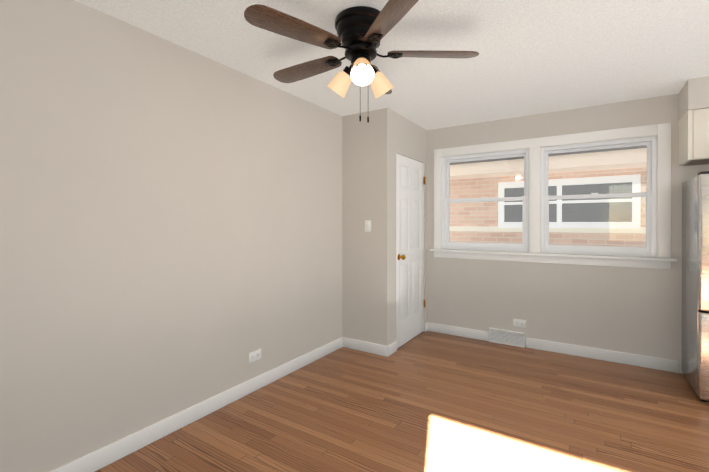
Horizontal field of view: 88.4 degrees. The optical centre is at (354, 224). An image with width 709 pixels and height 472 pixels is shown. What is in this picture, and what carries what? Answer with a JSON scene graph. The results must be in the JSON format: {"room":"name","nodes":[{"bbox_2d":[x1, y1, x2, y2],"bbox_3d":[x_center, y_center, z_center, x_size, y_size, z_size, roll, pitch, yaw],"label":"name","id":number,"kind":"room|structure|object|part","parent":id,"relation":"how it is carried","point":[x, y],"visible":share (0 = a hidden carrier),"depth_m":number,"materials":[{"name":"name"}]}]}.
{"room":"kitchen","nodes":[
{"label":"kitchen","id":0,"kind":"room"},
{"bbox_2d":[0,0,341,471],"bbox_3d":[-1.131,0.082,2.416,0.120,2.440,6.020,0,0,33],"label":"wall","id":1,"kind":"structure","parent":0,"point":[170,228],"depth_m":2.12,"materials":[{"name":"beige paint"}]},
{"bbox_2d":[50,337,341,471],"bbox_3d":[-1.380,1.251,1.908,0.014,0.105,4.650,0,0,33],"label":"baseboard","id":2,"kind":"structure","parent":1,"relation":"attached to","point":[100,458],"depth_m":2.34,"materials":[{"name":"white paint"}]},
{"bbox_2d":[249,349,260,362],"bbox_3d":[-0.776,1.031,2.853,0.008,0.080,0.125,0,0,33],"label":"outlet","id":3,"kind":"object","parent":1,"relation":"attached to","point":[254,355],"visible":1,"depth_m":2.84,"materials":[{"name":"white plastic"}]},
{"bbox_2d":[342,108,391,345],"bbox_3d":[0.123,0.078,3.762,0.535,2.440,0.100,0,0,33],"label":"wall","id":4,"kind":"structure","parent":0,"point":[366,256],"depth_m":3.70,"materials":[{"name":"beige paint"}]},
{"bbox_2d":[342,337,389,356],"bbox_3d":[0.111,1.246,3.705,0.519,0.105,0.014,0,0,33],"label":"baseboard","id":5,"kind":"structure","parent":4,"relation":"attached to","point":[364,346],"depth_m":3.69,"materials":[{"name":"white paint"}]},
{"bbox_2d":[365,220,370,231],"bbox_3d":[0.134,0.018,3.690,0.072,0.116,0.010,0,0,33],"label":"light switch","id":6,"kind":"object","parent":4,"relation":"attached to","point":[367,225],"visible":1,"depth_m":3.69,"materials":[{"name":"white plastic"}]},
{"bbox_2d":[75,0,708,129],"bbox_3d":[0.981,-1.185,1.056,5.140,0.100,6.020,0,0,33],"label":"ceiling","id":7,"kind":"structure","parent":0,"point":[533,57],"depth_m":2.37,"materials":[{"name":"paint"}]},
{"bbox_2d":[244,0,478,122],"bbox_3d":[-0.007,-0.851,2.070,1.224,0.572,1.271,0,0,33],"label":"ceiling fan","id":8,"kind":"object","parent":7,"relation":"hanging from","point":[362,31],"visible":1,"depth_m":1.93,"materials":[{"name":"brown wood"}]},
{"bbox_3d":[-0.256,-0.955,1.811,0.591,0.034,0.138,0,0,-38],"label":"blade","id":9,"kind":"part","parent":8,"relation":"part of","materials":[{"name":"brown wood"}]},
{"bbox_3d":[-0.271,-0.956,2.245,0.591,0.034,0.138,0,0,34],"label":"blade","id":10,"kind":"part","parent":8,"relation":"part of","materials":[{"name":"brown wood"}]},
{"bbox_3d":[0.138,-0.956,2.393,0.138,0.034,0.591,0,0,16],"label":"blade","id":11,"kind":"part","parent":8,"relation":"part of","materials":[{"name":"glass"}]},
{"bbox_3d":[0.161,-0.955,1.690,0.138,0.034,0.591,0,0,-20],"label":"blade","id":12,"kind":"part","parent":8,"relation":"part of","materials":[{"name":"brown wood"}]},
{"bbox_3d":[0.405,-0.956,2.050,0.591,0.034,0.138,0,0,-2],"label":"blade","id":13,"kind":"part","parent":8,"relation":"part of","materials":[{"name":"brown wood"}]},
{"bbox_2d":[95,331,708,471],"bbox_3d":[0.981,1.355,1.063,5.140,0.100,6.020,0,0,33],"label":"floor","id":14,"kind":"structure","parent":0,"point":[427,401],"depth_m":2.43,"materials":[{"name":"brown wood"}]},
{"bbox_2d":[681,171,708,401],"bbox_3d":[2.967,0.460,2.663,0.760,1.682,0.676,0,0,33],"label":"fridge","id":15,"kind":"object","parent":14,"relation":"on","point":[695,291],"visible":1,"depth_m":2.72,"materials":[{"name":"grey metal"}]},
{"bbox_2d":[392,111,426,342],"bbox_3d":[0.584,0.077,4.078,0.100,2.440,0.930,0,0,33],"label":"wall","id":16,"kind":"structure","parent":0,"point":[409,139],"depth_m":3.89,"materials":[{"name":"beige paint"}]},
{"bbox_2d":[396,153,425,347],"bbox_3d":[0.649,0.279,4.065,0.108,2.022,0.771,0,0,33],"label":"closet door","id":17,"kind":"structure","parent":16,"relation":"in","point":[410,183],"depth_m":4.04,"materials":[{"name":"white paint"}]},
{"bbox_2d":[426,94,708,372],"bbox_3d":[2.549,0.079,3.500,5.140,2.440,0.220,0,0,33],"label":"wall","id":18,"kind":"structure","parent":0,"point":[637,311],"depth_m":3.63,"materials":[{"name":"beige paint"}]},
{"bbox_2d":[425,322,488,340],"bbox_3d":[1.175,1.245,4.230,0.733,0.105,0.040,0,0,33],"label":"baseboard","id":19,"kind":"structure","parent":18,"relation":"attached to","point":[433,327],"depth_m":4.22,"materials":[{"name":"white paint"}]},
{"bbox_2d":[489,328,525,347],"bbox_3d":[1.643,1.223,3.933,0.370,0.150,0.034,0,0,33],"label":"air vent","id":20,"kind":"object","parent":18,"relation":"in","point":[511,338],"visible":1,"depth_m":3.92,"materials":[{"name":"white plastic"}]},
{"bbox_2d":[513,319,525,327],"bbox_3d":[1.755,1.053,3.876,0.125,0.080,0.008,0,0,33],"label":"outlet","id":21,"kind":"object","parent":18,"relation":"attached to","point":[519,323],"visible":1,"depth_m":3.88,"materials":[{"name":"white plastic"}]},
{"bbox_2d":[430,123,676,269],"bbox_3d":[1.888,-0.248,3.822,2.244,1.292,0.180,0,0,33],"label":"window","id":22,"kind":"structure","parent":18,"relation":"in","point":[535,152],"depth_m":3.72,"materials":[{"name":"white paint"}]},
{"bbox_2d":[526,337,678,372],"bbox_3d":[2.318,1.247,3.512,1.218,0.105,0.014,0,0,33],"label":"baseboard","id":23,"kind":"structure","parent":18,"relation":"attached to","point":[669,365],"depth_m":3.46,"materials":[{"name":"white paint"}]},
{"bbox_2d":[678,108,708,165],"bbox_3d":[3.066,-0.702,2.803,0.808,0.393,0.387,0,0,33],"label":"upper cabinet","id":24,"kind":"object","parent":18,"relation":"attached to","point":[693,137],"visible":1,"depth_m":2.86,"materials":[{"name":"beige wood"}]},
{"bbox_2d":[678,76,708,120],"bbox_3d":[3.588,-1.018,2.473,2.044,0.240,0.380,0,0,33],"label":"soffit","id":25,"kind":"structure","parent":0,"point":[693,94],"depth_m":2.85,"materials":[{"name":"beige paint"}]},
{"label":"outside","id":26,"kind":"structure","parent":0,"visible":0},
{"bbox_3d":[0.104,1.958,-0.024,18.000,0.100,18.000,0,0,33],"label":"ground","id":27,"kind":"structure","parent":26,"visible":0},
{"bbox_2d":[449,145,646,246],"bbox_3d":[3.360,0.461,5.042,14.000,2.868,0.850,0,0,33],"label":"window glass","id":28,"kind":"object","parent":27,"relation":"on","point":[578,231],"depth_m":5.30,"materials":[{"name":"glass"}]}
]}

